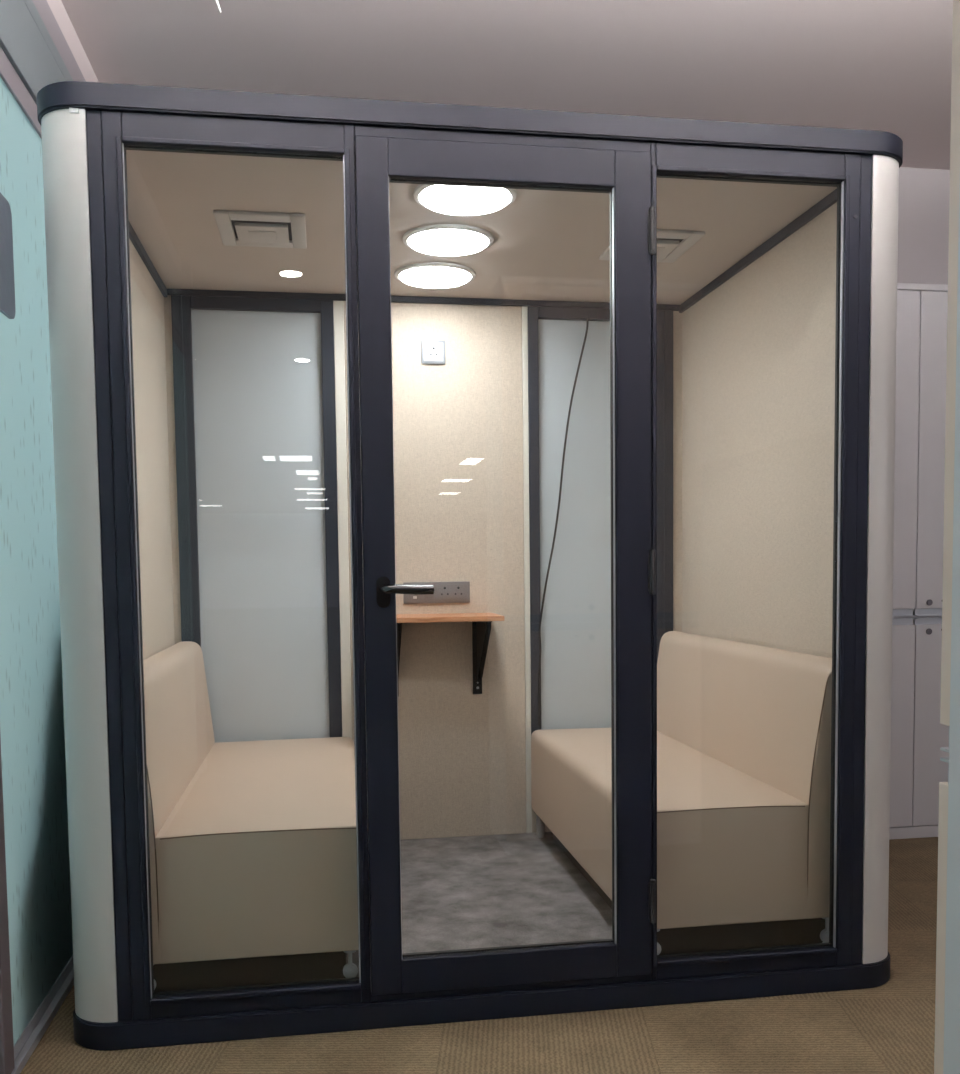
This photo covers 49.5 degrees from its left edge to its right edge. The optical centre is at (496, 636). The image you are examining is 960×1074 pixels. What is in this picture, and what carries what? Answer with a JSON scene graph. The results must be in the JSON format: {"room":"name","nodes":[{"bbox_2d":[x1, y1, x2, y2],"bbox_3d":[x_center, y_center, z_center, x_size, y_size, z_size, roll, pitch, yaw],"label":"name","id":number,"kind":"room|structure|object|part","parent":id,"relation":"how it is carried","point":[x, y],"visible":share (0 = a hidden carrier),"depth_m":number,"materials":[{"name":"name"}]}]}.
{"room":"office","nodes":[
{"label":"office","id":0,"kind":"room"},
{"bbox_2d":[0,0,98,1073],"bbox_3d":[-0.985,-0.362,1.473,0.062,2.789,5.078,-1,4,-9],"label":"wall","id":1,"kind":"structure","parent":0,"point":[40,46],"depth_m":2.57,"materials":[{"name":"teal paint"}]},
{"bbox_2d":[0,193,15,318],"bbox_3d":[-1.130,-0.876,2.367,0.008,0.270,0.192,-1,4,-9],"label":"wall plate","id":2,"kind":"object","parent":1,"relation":"attached to","point":[7,286],"visible":1,"depth_m":2.41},
{"bbox_3d":[-1.003,-1.268,1.411,0.046,0.062,5.078,-1,4,-9],"label":"trim","id":3,"kind":"part","parent":1,"relation":"part of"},
{"bbox_3d":[-1.249,-0.233,3.113,0.012,2.220,1.778,-1,4,-9],"label":"glass pane","id":4,"kind":"part","parent":1,"relation":"part of","materials":[{"name":"teal glass"}]},
{"bbox_3d":[-1.012,-1.607,1.388,0.036,0.104,5.078,-1,4,-9],"label":"trim","id":5,"kind":"part","parent":1,"relation":"part of","materials":[{"name":"white paint"}]},
{"bbox_2d":[20,837,937,1073],"bbox_3d":[2.639,1.839,-10.673,11.100,0.080,30.900,-1,4,-9],"label":"floor","id":6,"kind":"structure","parent":0,"point":[887,1028],"depth_m":2.46,"materials":[{"name":"brown carpet"}]},
{"bbox_2d":[37,81,902,1050],"bbox_3d":[-0.096,-0.196,3.283,2.128,2.200,1.681,-1,4,-9],"label":"pod","id":7,"kind":"object","parent":6,"relation":"on","point":[256,450],"visible":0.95,"depth_m":2.98,"materials":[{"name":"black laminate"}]},
{"bbox_3d":[-1.089,-0.182,3.154,0.116,2.080,1.600,-1,4,-9],"label":"panel","id":8,"kind":"part","parent":7,"relation":"part of","materials":[{"name":"beige laminate"}]},
{"bbox_2d":[143,641,369,991],"bbox_3d":[-0.745,0.451,3.216,0.644,0.792,1.395,-1,4,-9],"label":"upholstered bench","id":9,"kind":"object","parent":7,"relation":"on","point":[253,848],"visible":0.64,"depth_m":2.59,"materials":[{"name":"leather"}]},
{"bbox_3d":[-0.996,0.406,3.172,0.136,0.692,1.394,-1,4,-9],"label":"backrest","id":10,"kind":"part","parent":9,"relation":"part of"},
{"bbox_3d":[-0.762,0.796,3.228,0.559,0.102,1.229,-1,4,-9],"label":"board","id":11,"kind":"part","parent":9,"relation":"part of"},
{"bbox_3d":[-0.679,0.582,3.236,0.514,0.325,1.394,-1,4,-9],"label":"seat","id":12,"kind":"part","parent":9,"relation":"part of","materials":[{"name":"beige leather"}]},
{"bbox_2d":[213,210,306,248],"bbox_3d":[-0.700,-1.212,3.117,0.256,0.020,0.300,-1,4,-9],"label":"air vent","id":13,"kind":"object","parent":7,"relation":"attached to","point":[253,229],"visible":1,"depth_m":3.08,"materials":[{"name":"plastic"}]},
{"bbox_3d":[-0.702,-1.211,3.128,0.152,0.016,0.150,-1,4,-9],"label":"plate","id":14,"kind":"part","parent":13,"relation":"part of","materials":[{"name":"plastic"}]},
{"bbox_3d":[-0.878,-0.339,3.906,0.469,1.732,0.008,-1,4,-9],"label":"frosted pane","id":15,"kind":"part","parent":7,"relation":"part of","materials":[{"name":"white glass"}]},
{"bbox_3d":[-0.214,-0.105,2.449,0.131,0.074,0.067,-1,4,-9],"label":"handle","id":16,"kind":"part","parent":7,"relation":"part of","materials":[{"name":"black metal"}]},
{"bbox_2d":[421,340,445,363],"bbox_3d":[-0.238,-1.077,3.938,0.092,0.088,0.011,-1,4,-9],"label":"wall socket","id":17,"kind":"object","parent":7,"relation":"attached to","point":[432,351],"visible":1,"depth_m":3.93,"materials":[{"name":"white plastic"}]},
{"bbox_3d":[-0.238,-1.077,3.935,0.074,0.070,0.002,-1,4,-9],"label":"plate","id":18,"kind":"part","parent":17,"relation":"part of","materials":[{"name":"white plastic"}]},
{"bbox_2d":[394,262,475,287],"bbox_3d":[-0.213,-1.251,3.617,0.283,0.018,0.283,-1,4,-9],"label":"ceiling lamp","id":19,"kind":"object","parent":7,"relation":"attached to","point":[425,274],"visible":1,"depth_m":3.57,"materials":[{"name":"white plastic"}]},
{"bbox_2d":[400,267,469,287],"bbox_3d":[-0.213,-1.251,3.617,0.244,0.018,0.244,-1,4,-9],"label":"diffuser","id":20,"kind":"object","parent":19,"relation":"attached to","point":[424,277],"depth_m":3.58,"materials":[{"name":"white plastic"}]},
{"bbox_3d":[-0.229,-0.237,4.027,0.676,2.049,0.054,-1,4,-9],"label":"wall panel","id":21,"kind":"part","parent":7,"relation":"part of","materials":[{"name":"beige fabric"}]},
{"bbox_2d":[403,582,469,603],"bbox_3d":[-0.230,-0.169,3.995,0.255,0.081,0.018,-1,4,-9],"label":"socket plate","id":22,"kind":"object","parent":7,"relation":"attached to","point":[444,592],"visible":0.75,"depth_m":3.99,"materials":[{"name":"grey plastic"}]},
{"bbox_2d":[425,592,434,598],"bbox_3d":[-0.256,-0.168,3.984,0.038,0.044,0.005,-1,4,-9],"label":"switch","id":23,"kind":"object","parent":22,"relation":"attached to","point":[429,596],"depth_m":3.98,"materials":[{"name":"grey plastic"}]},
{"bbox_2d":[403,224,493,255],"bbox_3d":[-0.149,-1.226,3.233,0.283,0.018,0.283,-1,4,-9],"label":"ceiling lamp","id":24,"kind":"object","parent":7,"relation":"attached to","point":[437,239],"visible":1,"depth_m":3.19,"materials":[{"name":"white plastic"}]},
{"bbox_2d":[397,613,504,695],"bbox_3d":[-0.237,0.079,3.868,0.496,0.316,0.296,-1,4,-9],"label":"wall shelf","id":25,"kind":"object","parent":7,"relation":"attached to","point":[481,622],"visible":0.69,"depth_m":3.88,"materials":[{"name":"orange wood"}]},
{"bbox_2d":[413,184,516,214],"bbox_3d":[-0.085,-1.201,2.849,0.283,0.018,0.283,-1,4,-9],"label":"ceiling lamp","id":26,"kind":"object","parent":7,"relation":"attached to","point":[452,200],"visible":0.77,"depth_m":2.83,"materials":[{"name":"white plastic"}]},
{"bbox_3d":[-0.114,-1.240,3.254,2.007,0.004,1.487,-1,4,-9],"label":"ceiling panel","id":27,"kind":"part","parent":7,"relation":"part of","materials":[{"name":"fabric"}]},
{"bbox_3d":[-0.121,-1.221,3.230,1.965,0.029,1.434,-1,4,-9],"label":"ceiling trim","id":28,"kind":"part","parent":7,"relation":"part of","materials":[{"name":"metal"}]},
{"bbox_3d":[0.033,-0.148,2.537,0.709,2.034,0.037,-1,4,-9],"label":"door","id":29,"kind":"part","parent":7,"relation":"part of","materials":[{"name":"black metal"}]},
{"bbox_2d":[538,318,588,725],"bbox_3d":[0.260,-0.440,4.050,0.212,1.578,0.008,-1,4,-9],"label":"power cable","id":30,"kind":"object","parent":7,"relation":"hanging from","point":[587,319],"visible":1,"depth_m":4.04,"materials":[{"name":"black rubber"}]},
{"bbox_3d":[0.398,-0.367,4.116,0.473,1.732,0.008,-1,4,-9],"label":"frosted pane","id":31,"kind":"part","parent":7,"relation":"part of","materials":[{"name":"white glass"}]},
{"bbox_2d":[599,229,704,262],"bbox_3d":[0.489,-1.238,3.312,0.256,0.020,0.300,-1,4,-9],"label":"air vent","id":32,"kind":"object","parent":7,"relation":"attached to","point":[671,244],"visible":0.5,"depth_m":3.26,"materials":[{"name":"plastic"}]},
{"bbox_3d":[0.488,-1.236,3.323,0.152,0.016,0.150,-1,4,-9],"label":"plate","id":33,"kind":"part","parent":32,"relation":"part of","materials":[{"name":"plastic"}]},
{"bbox_2d":[531,631,831,954],"bbox_3d":[0.550,0.423,3.429,0.612,0.792,1.395,-1,4,-9],"label":"upholstered bench","id":34,"kind":"object","parent":7,"relation":"on","point":[744,729],"visible":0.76,"depth_m":2.90,"materials":[{"name":"leather"}]},
{"bbox_3d":[0.172,0.732,4.064,0.048,0.100,0.048,-1,4,-9],"label":"leg","id":35,"kind":"part","parent":34,"relation":"part of","materials":[{"name":"silver metal"}]},
{"bbox_3d":[0.485,0.557,3.427,0.478,0.325,1.394,-1,4,-9],"label":"seat","id":36,"kind":"part","parent":34,"relation":"part of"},
{"bbox_3d":[0.577,0.767,3.448,0.527,0.102,1.229,-1,4,-9],"label":"board","id":37,"kind":"part","parent":34,"relation":"part of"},
{"bbox_3d":[0.782,0.368,3.464,0.140,0.692,1.394,-1,4,-9],"label":"backrest","id":38,"kind":"part","parent":34,"relation":"part of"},
{"bbox_3d":[0.885,-0.224,3.478,0.116,2.080,1.600,-1,4,-9],"label":"panel","id":39,"kind":"part","parent":7,"relation":"part of","materials":[{"name":"beige laminate"}]},
{"bbox_2d":[889,283,949,839],"bbox_3d":[1.657,-0.292,4.320,0.908,2.216,0.326,-1,4,-9],"label":"storage cabinet","id":40,"kind":"object","parent":6,"relation":"on","point":[918,736],"visible":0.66,"depth_m":4.17,"materials":[{"name":"white laminate"}]},
{"bbox_3d":[1.466,0.367,4.182,0.446,0.820,0.020,-1,4,-9],"label":"door","id":41,"kind":"part","parent":40,"relation":"part of","materials":[{"name":"white laminate"}]},
{"bbox_3d":[1.462,-0.093,4.152,0.441,0.030,0.020,-1,4,-9],"label":"handle","id":42,"kind":"part","parent":40,"relation":"part of","materials":[{"name":"silver metal"}]},
{"bbox_3d":[1.463,-0.056,4.155,0.441,0.028,0.020,-1,4,-9],"label":"handle","id":43,"kind":"part","parent":40,"relation":"part of","materials":[{"name":"silver metal"}]},
{"bbox_3d":[1.454,-0.732,4.109,0.446,1.251,0.020,-1,4,-9],"label":"door","id":44,"kind":"part","parent":40,"relation":"part of","materials":[{"name":"white laminate"}]},
{"bbox_3d":[1.645,-1.385,4.249,0.908,0.024,0.324,-1,4,-9],"label":"panel","id":45,"kind":"part","parent":40,"relation":"part of","materials":[{"name":"white laminate"}]},
{"bbox_3d":[1.906,-0.102,4.225,0.441,0.030,0.020,-1,4,-9],"label":"handle","id":46,"kind":"part","parent":40,"relation":"part of","materials":[{"name":"silver metal"}]},
{"bbox_3d":[1.907,-0.066,4.228,0.441,0.028,0.020,-1,4,-9],"label":"handle","id":47,"kind":"part","parent":40,"relation":"part of","materials":[{"name":"silver metal"}]},
{"bbox_3d":[1.910,0.357,4.255,0.446,0.820,0.020,-1,4,-9],"label":"door","id":48,"kind":"part","parent":40,"relation":"part of","materials":[{"name":"white laminate"}]},
{"bbox_3d":[1.898,-0.742,4.182,0.446,1.251,0.020,-1,4,-9],"label":"door","id":49,"kind":"part","parent":40,"relation":"part of","materials":[{"name":"white laminate"}]},
{"bbox_2d":[934,0,959,1073],"bbox_3d":[0.926,-0.066,1.027,0.808,2.216,0.426,-1,4,-9],"label":"wall","id":50,"kind":"structure","parent":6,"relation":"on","point":[947,997],"depth_m":1.15,"materials":[{"name":"white paint"}]},
{"bbox_3d":[0.704,0.570,1.230,0.396,0.820,0.020,-1,4,-9],"label":"door","id":51,"kind":"part","parent":50,"relation":"part of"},
{"bbox_3d":[0.698,0.147,1.202,0.391,0.028,0.020,-1,4,-9],"label":"handle","id":52,"kind":"part","parent":50,"relation":"part of","materials":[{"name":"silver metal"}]},
{"bbox_3d":[0.697,0.111,1.199,0.391,0.030,0.020,-1,4,-9],"label":"handle","id":53,"kind":"part","parent":50,"relation":"part of","materials":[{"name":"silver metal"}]},
{"bbox_3d":[0.692,-0.529,1.158,0.396,1.251,0.020,-1,4,-9],"label":"door","id":54,"kind":"part","parent":50,"relation":"part of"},
{"bbox_2d":[61,0,952,169],"bbox_3d":[2.608,-1.024,-10.862,11.100,0.080,30.900,-1,4,-9],"label":"ceiling","id":55,"kind":"structure","parent":0,"point":[876,65],"depth_m":3.39,"materials":[{"name":"paint"}]},
{"bbox_2d":[215,0,220,12],"bbox_3d":[-0.785,-1.799,2.897,0.025,0.117,0.026,2,5,36],"label":"ceiling lamp","id":56,"kind":"object","parent":55,"relation":"hanging from","point":[216,1],"visible":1,"depth_m":2.90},
{"bbox_2d":[897,167,949,284],"bbox_3d":[0.130,-0.560,4.276,11.100,2.790,0.100,-1,4,-9],"label":"wall","id":57,"kind":"structure","parent":0,"point":[924,194],"depth_m":4.43,"materials":[{"name":"paint"}]}
]}

